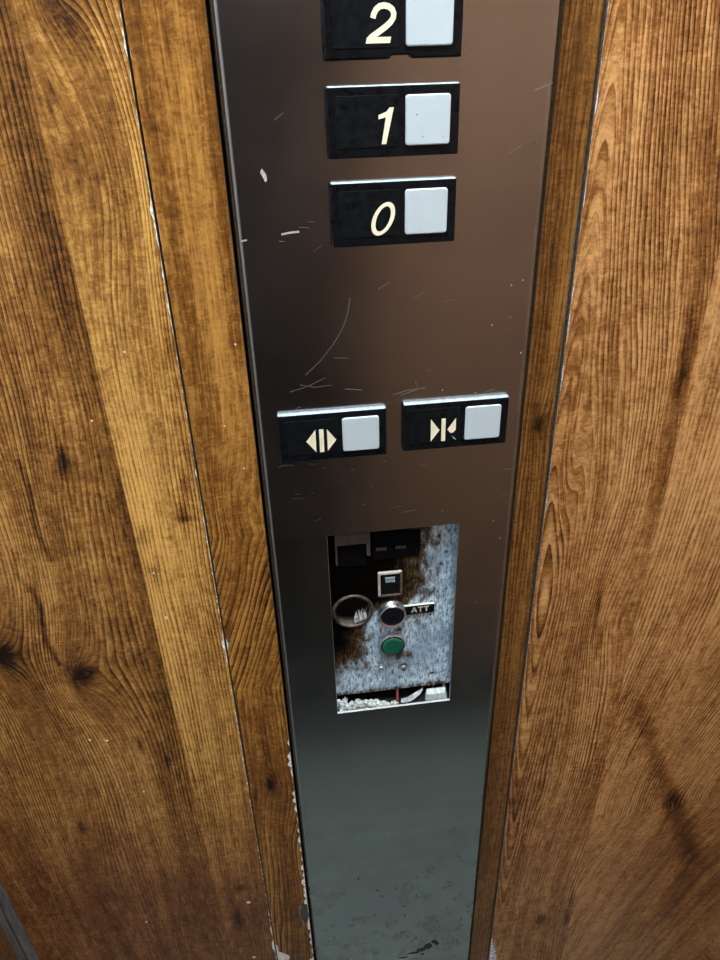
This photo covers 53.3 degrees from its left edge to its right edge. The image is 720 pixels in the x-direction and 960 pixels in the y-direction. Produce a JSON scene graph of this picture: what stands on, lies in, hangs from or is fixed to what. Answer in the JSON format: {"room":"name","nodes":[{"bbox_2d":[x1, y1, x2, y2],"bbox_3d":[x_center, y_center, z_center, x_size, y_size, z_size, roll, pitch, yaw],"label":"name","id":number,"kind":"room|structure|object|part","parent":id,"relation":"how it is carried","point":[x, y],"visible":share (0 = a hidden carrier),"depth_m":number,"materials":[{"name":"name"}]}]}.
{"room":"elevator interior","nodes":[
{"label":"elevator interior","id":0,"kind":"room"},
{"bbox_2d":[0,925,18,959],"bbox_3d":[-0.342,-0.066,0.320,0.020,2.100,0.080,-5,31,-6],"label":"wall","id":1,"kind":"structure","parent":0,"point":[7,952],"depth_m":0.65,"materials":[{"name":"brown wood"}]},
{"bbox_2d":[0,0,719,959],"bbox_3d":[0.048,-0.136,0.419,0.830,2.100,0.059,-5,31,-6],"label":"wall","id":2,"kind":"structure","parent":0,"point":[128,829],"depth_m":0.49,"materials":[{"name":"brown wood"}]},
{"bbox_2d":[0,880,38,959],"bbox_3d":[-0.330,-0.089,0.360,0.015,2.100,0.011,-5,31,-6],"label":"trim","id":3,"kind":"structure","parent":2,"relation":"attached to","point":[10,922],"depth_m":0.65,"materials":[{"name":"metal"}]},
{"bbox_2d":[122,0,313,959],"bbox_3d":[-0.090,-0.258,0.300,0.036,1.762,0.012,-5,31,-6],"label":"trim","id":4,"kind":"structure","parent":2,"relation":"attached to","point":[169,40],"depth_m":0.41,"materials":[{"name":"orange wood"}]},
{"bbox_2d":[289,902,308,959],"bbox_3d":[-0.066,0.458,0.717,0.034,0.130,0.001,-5,31,-6],"label":"trim","id":5,"kind":"structure","parent":2,"relation":"attached to","point":[304,915],"depth_m":0.70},
{"bbox_2d":[209,0,560,959],"bbox_3d":[0.024,0.100,0.523,0.165,1.550,0.018,-5,31,-6],"label":"control panel","id":6,"kind":"object","parent":2,"relation":"attached to","point":[386,159],"visible":1,"depth_m":0.41,"materials":[{"name":"silver metal"}]},
{"bbox_3d":[-0.029,-0.026,0.433,0.031,0.023,0.001,-5,31,-6],"label":"label plate","id":7,"kind":"part","parent":6,"relation":"part of","materials":[{"name":"black plastic"}]},
{"bbox_3d":[0.003,-0.211,0.329,0.031,0.023,0.001,-5,31,-6],"label":"label plate","id":8,"kind":"part","parent":6,"relation":"part of","materials":[{"name":"black plastic"}]},
{"bbox_3d":[0.004,-0.175,0.350,0.031,0.023,0.001,-5,31,-6],"label":"label plate","id":9,"kind":"part","parent":6,"relation":"part of","materials":[{"name":"black plastic"}]},
{"bbox_3d":[0.005,-0.138,0.372,0.031,0.023,0.001,-5,31,-6],"label":"label plate","id":10,"kind":"part","parent":6,"relation":"part of","materials":[{"name":"black plastic"}]},
{"bbox_2d":[327,524,457,711],"bbox_3d":[0.021,0.087,0.537,0.116,0.191,0.042,-5,31,-6],"label":"panel","id":11,"kind":"object","parent":6,"relation":"attached to","point":[388,605],"visible":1,"depth_m":0.53,"materials":[{"name":"metal"}]},
{"bbox_2d":[337,697,390,710],"bbox_3d":[0.002,0.176,0.567,0.045,0.014,0.009,-5,31,-6],"label":"plaster","id":12,"kind":"object","parent":11,"relation":"on","point":[342,705],"visible":1,"depth_m":0.56,"materials":[{"name":"white paint"}]},
{"bbox_2d":[376,545,405,550],"bbox_3d":[0.021,0.047,0.495,0.021,0.003,0.001,-5,31,-6],"label":"print","id":13,"kind":"object","parent":11,"relation":"on","point":[378,547],"depth_m":0.50},
{"bbox_2d":[390,700,398,704],"bbox_3d":[0.027,0.177,0.571,0.007,0.003,0.004,-5,31,-6],"label":"flake","id":14,"kind":"object","parent":11,"relation":"on","point":[393,702],"visible":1,"depth_m":0.57,"materials":[{"name":"paint"}]},
{"bbox_2d":[396,689,398,701],"bbox_3d":[0.030,0.165,0.568,0.002,0.024,0.008,-1,31,1],"label":"loose wire","id":15,"kind":"object","parent":11,"relation":"hanging from","point":[397,691],"visible":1,"depth_m":0.57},
{"bbox_2d":[401,687,422,702],"bbox_3d":[0.042,0.172,0.571,0.019,0.009,0.005,-10,32,-13],"label":"scrap","id":16,"kind":"object","parent":11,"relation":"on","point":[413,696],"visible":1,"depth_m":0.57,"materials":[{"name":"white paper"}]},
{"bbox_2d":[425,687,446,700],"bbox_3d":[0.061,0.171,0.574,0.018,0.009,0.006,-2,31,-1],"label":"foam block","id":17,"kind":"object","parent":11,"relation":"on","point":[439,693],"visible":1,"depth_m":0.57,"materials":[{"name":"white plastic"}]},
{"bbox_3d":[0.046,-0.033,0.440,0.031,0.023,0.001,-5,31,-6],"label":"label plate","id":18,"kind":"part","parent":6,"relation":"part of","materials":[{"name":"black plastic"}]},
{"bbox_2d":[468,0,603,959],"bbox_3d":[0.110,-0.131,0.407,0.020,2.100,0.012,-5,31,-6],"label":"trim","id":19,"kind":"structure","parent":2,"relation":"attached to","point":[580,21],"depth_m":0.44,"materials":[{"name":"brown wood"}]}
]}

